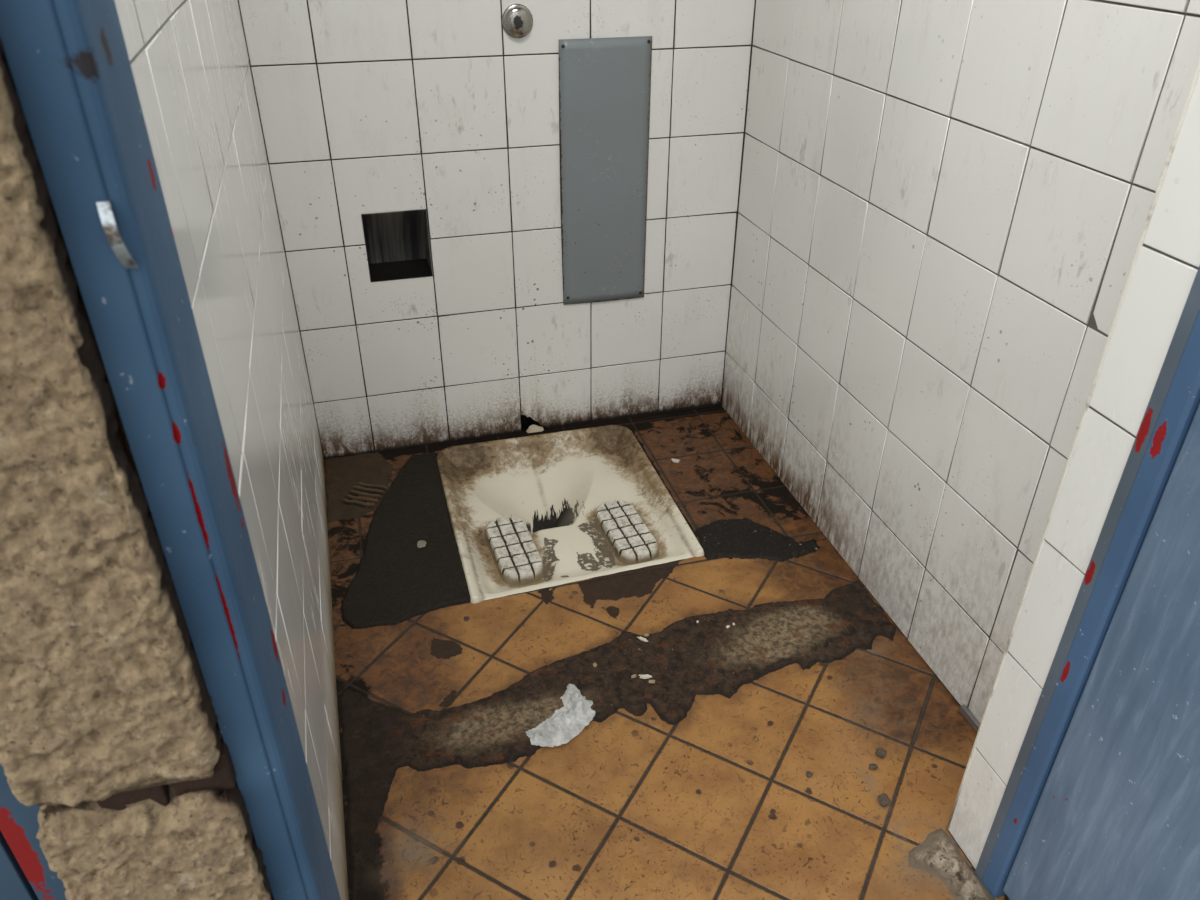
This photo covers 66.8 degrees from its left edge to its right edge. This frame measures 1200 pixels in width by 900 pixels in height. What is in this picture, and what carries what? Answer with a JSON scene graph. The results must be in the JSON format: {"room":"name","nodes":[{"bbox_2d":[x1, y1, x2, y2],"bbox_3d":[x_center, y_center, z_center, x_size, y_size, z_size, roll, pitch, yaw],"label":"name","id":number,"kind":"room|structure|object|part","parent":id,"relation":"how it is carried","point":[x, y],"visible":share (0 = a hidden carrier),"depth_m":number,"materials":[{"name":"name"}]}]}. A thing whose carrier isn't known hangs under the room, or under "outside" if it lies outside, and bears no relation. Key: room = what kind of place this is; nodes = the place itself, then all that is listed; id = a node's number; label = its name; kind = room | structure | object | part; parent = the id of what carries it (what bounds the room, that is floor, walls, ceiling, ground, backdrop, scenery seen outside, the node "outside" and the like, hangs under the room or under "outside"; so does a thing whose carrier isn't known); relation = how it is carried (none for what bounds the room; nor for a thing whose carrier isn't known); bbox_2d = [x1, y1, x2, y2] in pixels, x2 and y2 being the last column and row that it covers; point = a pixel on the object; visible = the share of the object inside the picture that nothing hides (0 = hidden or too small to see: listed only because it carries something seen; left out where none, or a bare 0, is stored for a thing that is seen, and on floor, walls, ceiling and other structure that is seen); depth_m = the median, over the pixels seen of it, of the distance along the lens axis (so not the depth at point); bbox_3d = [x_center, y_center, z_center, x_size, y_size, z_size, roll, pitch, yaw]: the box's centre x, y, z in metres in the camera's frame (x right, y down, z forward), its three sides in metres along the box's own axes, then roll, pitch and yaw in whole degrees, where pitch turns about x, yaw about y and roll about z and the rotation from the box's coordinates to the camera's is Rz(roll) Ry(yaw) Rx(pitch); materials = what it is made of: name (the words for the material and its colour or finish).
{"room":"public restroom","nodes":[
{"label":"public restroom","id":0,"kind":"room"},
{"bbox_2d":[114,0,348,899],"bbox_3d":[-0.580,-0.560,1.141,0.142,2.450,1.540,-8,33,-14],"label":"wall","id":1,"kind":"structure","parent":0,"point":[189,59],"depth_m":1.20,"materials":[{"name":"tile"}]},
{"bbox_2d":[238,0,755,458],"bbox_3d":[-0.181,-1.080,1.974,1.209,2.450,0.132,-8,33,-14],"label":"wall","id":2,"kind":"structure","parent":0,"point":[365,106],"depth_m":2.19,"materials":[{"name":"tile"}]},
{"bbox_2d":[361,209,432,281],"bbox_3d":[-0.498,-0.518,2.218,0.150,0.166,0.127,-8,33,-14],"label":"niche","id":3,"kind":"object","parent":2,"relation":"in","point":[397,243],"visible":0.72,"depth_m":2.25,"materials":[{"name":"metal"}]},
{"bbox_3d":[-0.499,-0.519,2.221,0.146,0.162,0.112,-8,33,-14],"label":"plate","id":4,"kind":"part","parent":3,"relation":"part of","materials":[{"name":"metal"}]},
{"bbox_3d":[-0.498,-0.448,2.262,0.150,0.002,0.127,-8,33,-14],"label":"plate","id":5,"kind":"part","parent":3,"relation":"part of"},
{"bbox_2d":[502,4,532,37],"bbox_3d":[-0.178,-0.931,1.978,0.069,0.069,0.021,-8,33,-14],"label":"button","id":6,"kind":"object","parent":2,"relation":"attached to","point":[517,19],"visible":1,"depth_m":1.97,"materials":[{"name":"silver metal"}]},
{"bbox_2d":[559,36,651,304],"bbox_3d":[0.011,-0.659,2.220,0.222,0.636,0.005,-8,33,-14],"label":"access panel","id":7,"kind":"object","parent":2,"relation":"attached to","point":[605,83],"visible":1,"depth_m":2.20,"materials":[{"name":"grey paint"}]},
{"bbox_2d":[324,406,1009,899],"bbox_3d":[0.035,0.366,1.886,1.141,0.025,1.626,-8,33,-14],"label":"floor","id":8,"kind":"structure","parent":0,"point":[720,802],"depth_m":1.62,"materials":[{"name":"tile"}]},
{"bbox_2d":[324,452,392,522],"bbox_3d":[-0.604,0.086,2.304,0.174,0.014,0.290,-8,33,-14],"label":"adhesive patch","id":9,"kind":"object","parent":8,"relation":"on","point":[345,477],"visible":1,"depth_m":2.30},
{"bbox_2d":[340,453,470,628],"bbox_3d":[-0.480,0.191,2.145,0.292,0.019,0.650,-8,33,-14],"label":"bitumen patch","id":10,"kind":"object","parent":8,"relation":"on","point":[395,581],"visible":0.97,"depth_m":2.05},
{"bbox_2d":[417,540,425,547],"bbox_3d":[-0.410,0.216,2.094,0.022,0.004,0.029,-7,33,-12],"label":"chewing gum","id":11,"kind":"object","parent":10,"relation":"on","point":[421,543],"visible":1,"depth_m":2.09,"materials":[{"name":"grey"}]},
{"bbox_2d":[526,425,543,432],"bbox_3d":[-0.187,-0.055,2.535,0.061,0.024,0.021,-8,33,-14],"label":"shard","id":12,"kind":"object","parent":8,"relation":"on","point":[533,428],"visible":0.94,"depth_m":2.53,"materials":[{"name":"ceramic"}]},
{"bbox_2d":[437,425,703,603],"bbox_3d":[-0.099,0.194,2.295,0.548,0.188,0.622,-8,33,-14],"label":"pan","id":13,"kind":"object","parent":8,"relation":"in","point":[534,512],"visible":1,"depth_m":2.27,"materials":[{"name":"ceramic"}]},
{"bbox_2d":[339,580,896,899],"bbox_3d":[0.099,0.486,1.697,1.145,0.020,0.480,-8,33,-14],"label":"cement patch","id":14,"kind":"object","parent":8,"relation":"on","point":[687,658],"visible":0.99,"depth_m":1.74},
{"bbox_2d":[526,684,594,746],"bbox_3d":[-0.065,0.480,1.662,0.087,0.038,0.160,19,37,27],"label":"crumpled tissue","id":15,"kind":"object","parent":14,"relation":"on","point":[568,721],"visible":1,"depth_m":1.66,"materials":[{"name":"white paper"}]},
{"bbox_2d":[637,637,647,641],"bbox_3d":[0.087,0.384,1.847,0.027,0.006,0.010,19,37,27],"label":"chip","id":16,"kind":"object","parent":14,"relation":"on","point":[640,638],"visible":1,"depth_m":1.84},
{"bbox_2d":[639,674,652,678],"bbox_3d":[0.088,0.439,1.761,0.028,0.007,0.010,0,32,0],"label":"chip","id":17,"kind":"object","parent":14,"relation":"on","point":[646,676],"visible":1,"depth_m":1.76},
{"bbox_2d":[693,518,819,561],"bbox_3d":[0.363,0.209,2.140,0.286,0.015,0.192,-8,33,-14],"label":"bitumen patch","id":18,"kind":"object","parent":8,"relation":"on","point":[744,538],"visible":1,"depth_m":2.12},
{"bbox_2d":[806,771,812,776],"bbox_3d":[0.364,0.563,1.581,0.012,0.007,0.014,5,32,8],"label":"clump","id":19,"kind":"object","parent":8,"relation":"on","point":[809,774],"visible":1,"depth_m":1.58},
{"bbox_2d":[869,763,877,769],"bbox_3d":[0.480,0.555,1.597,0.016,0.007,0.013,-1,32,-2],"label":"clump","id":20,"kind":"object","parent":8,"relation":"on","point":[872,766],"visible":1,"depth_m":1.59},
{"bbox_2d":[875,748,886,757],"bbox_3d":[0.500,0.539,1.621,0.018,0.008,0.019,21,38,30],"label":"clump","id":21,"kind":"object","parent":8,"relation":"on","point":[880,752],"visible":1,"depth_m":1.62,"materials":[{"name":"grey stone"}]},
{"bbox_2d":[877,793,890,806],"bbox_3d":[0.480,0.591,1.538,0.022,0.009,0.023,-5,32,-8],"label":"clump","id":22,"kind":"object","parent":8,"relation":"on","point":[884,800],"visible":1,"depth_m":1.53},
{"bbox_2d":[908,828,994,899],"bbox_3d":[0.549,0.676,1.405,0.101,0.017,0.214,-8,33,-14],"label":"heap","id":23,"kind":"object","parent":8,"relation":"on","point":[939,855],"visible":1,"depth_m":1.44,"materials":[{"name":"grey stone"}]},
{"bbox_2d":[959,704,979,732],"bbox_3d":[0.688,0.501,1.677,0.009,0.016,0.072,-8,33,-14],"label":"edging strip","id":24,"kind":"object","parent":8,"relation":"on","point":[975,724],"visible":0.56,"depth_m":1.68,"materials":[{"name":"metal"}]},
{"bbox_2d":[722,0,1199,723],"bbox_3d":[0.613,-0.771,1.486,0.122,2.450,1.420,-8,33,-14],"label":"wall","id":25,"kind":"structure","parent":0,"point":[944,205],"depth_m":1.62,"materials":[{"name":"tile"}]},
{"bbox_2d":[948,73,1199,869],"bbox_3d":[0.732,-0.377,0.859,0.301,2.450,0.111,-8,33,-14],"label":"wall pier","id":26,"kind":"object","parent":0,"point":[1168,261],"visible":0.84,"depth_m":1.08,"materials":[{"name":"tile"}]},
{"bbox_2d":[946,58,1199,830],"bbox_3d":[0.577,-0.386,0.864,0.007,2.382,0.008,-8,33,-14],"label":"trim","id":27,"kind":"structure","parent":26,"relation":"attached to","point":[1197,71],"depth_m":1.06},
{"bbox_3d":[0.452,-0.325,0.680,3.900,2.550,0.100,-8,33,-14],"label":"wall","id":28,"kind":"structure","parent":0,"visible":0},
{"bbox_2d":[0,764,66,899],"bbox_3d":[-0.826,0.049,0.468,0.838,2.070,0.082,-8,33,-14],"label":"door","id":29,"kind":"structure","parent":28,"relation":"in","point":[25,872],"depth_m":0.71,"materials":[{"name":"blue metal"}]},
{"bbox_2d":[77,281,217,721],"bbox_3d":[-0.302,-0.024,0.589,0.006,2.070,0.060,-8,33,-14],"label":"mortar","id":30,"kind":"structure","parent":28,"relation":"attached to","point":[78,287],"depth_m":0.57,"materials":[{"name":"concrete"}]},
{"bbox_2d":[0,0,1199,899],"bbox_3d":[0.177,-0.129,0.713,1.009,2.140,0.118,-9,33,-14],"label":"door frame","id":31,"kind":"structure","parent":28,"relation":"attached to","point":[68,60],"depth_m":0.61,"materials":[{"name":"blue paint"}]},
{"bbox_2d":[1003,404,1199,899],"bbox_3d":[0.783,0.046,0.487,0.040,2.010,0.921,-10,34,-16],"label":"door","id":32,"kind":"structure","parent":28,"relation":"in","point":[1116,816],"depth_m":1.08,"materials":[{"name":"blue paint"}]},
{"bbox_3d":[1.301,2.203,-0.823,7.500,0.170,5.400,-8,33,-14],"label":"ground","id":33,"kind":"structure","parent":0,"visible":0},
{"bbox_2d":[36,781,273,899],"bbox_3d":[-0.364,0.556,0.909,0.147,0.748,0.093,-8,33,-14],"label":"stone block","id":34,"kind":"object","parent":33,"relation":"on","point":[202,845],"visible":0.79,"depth_m":0.71,"materials":[{"name":"beige stone"}]},
{"bbox_2d":[0,38,221,806],"bbox_3d":[-0.360,-0.192,0.440,0.143,1.029,0.094,-8,33,-14],"label":"stone block","id":35,"kind":"object","parent":34,"relation":"on","point":[104,693],"visible":0.87,"depth_m":0.57,"materials":[{"name":"beige stone"}]},
{"bbox_2d":[97,737,235,810],"bbox_3d":[-0.340,0.245,0.716,0.096,0.050,0.048,-8,33,-14],"label":"joint","id":36,"kind":"object","parent":34,"relation":"on","point":[224,778],"visible":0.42,"depth_m":0.70,"materials":[{"name":"dark brown mortar"}]}
]}

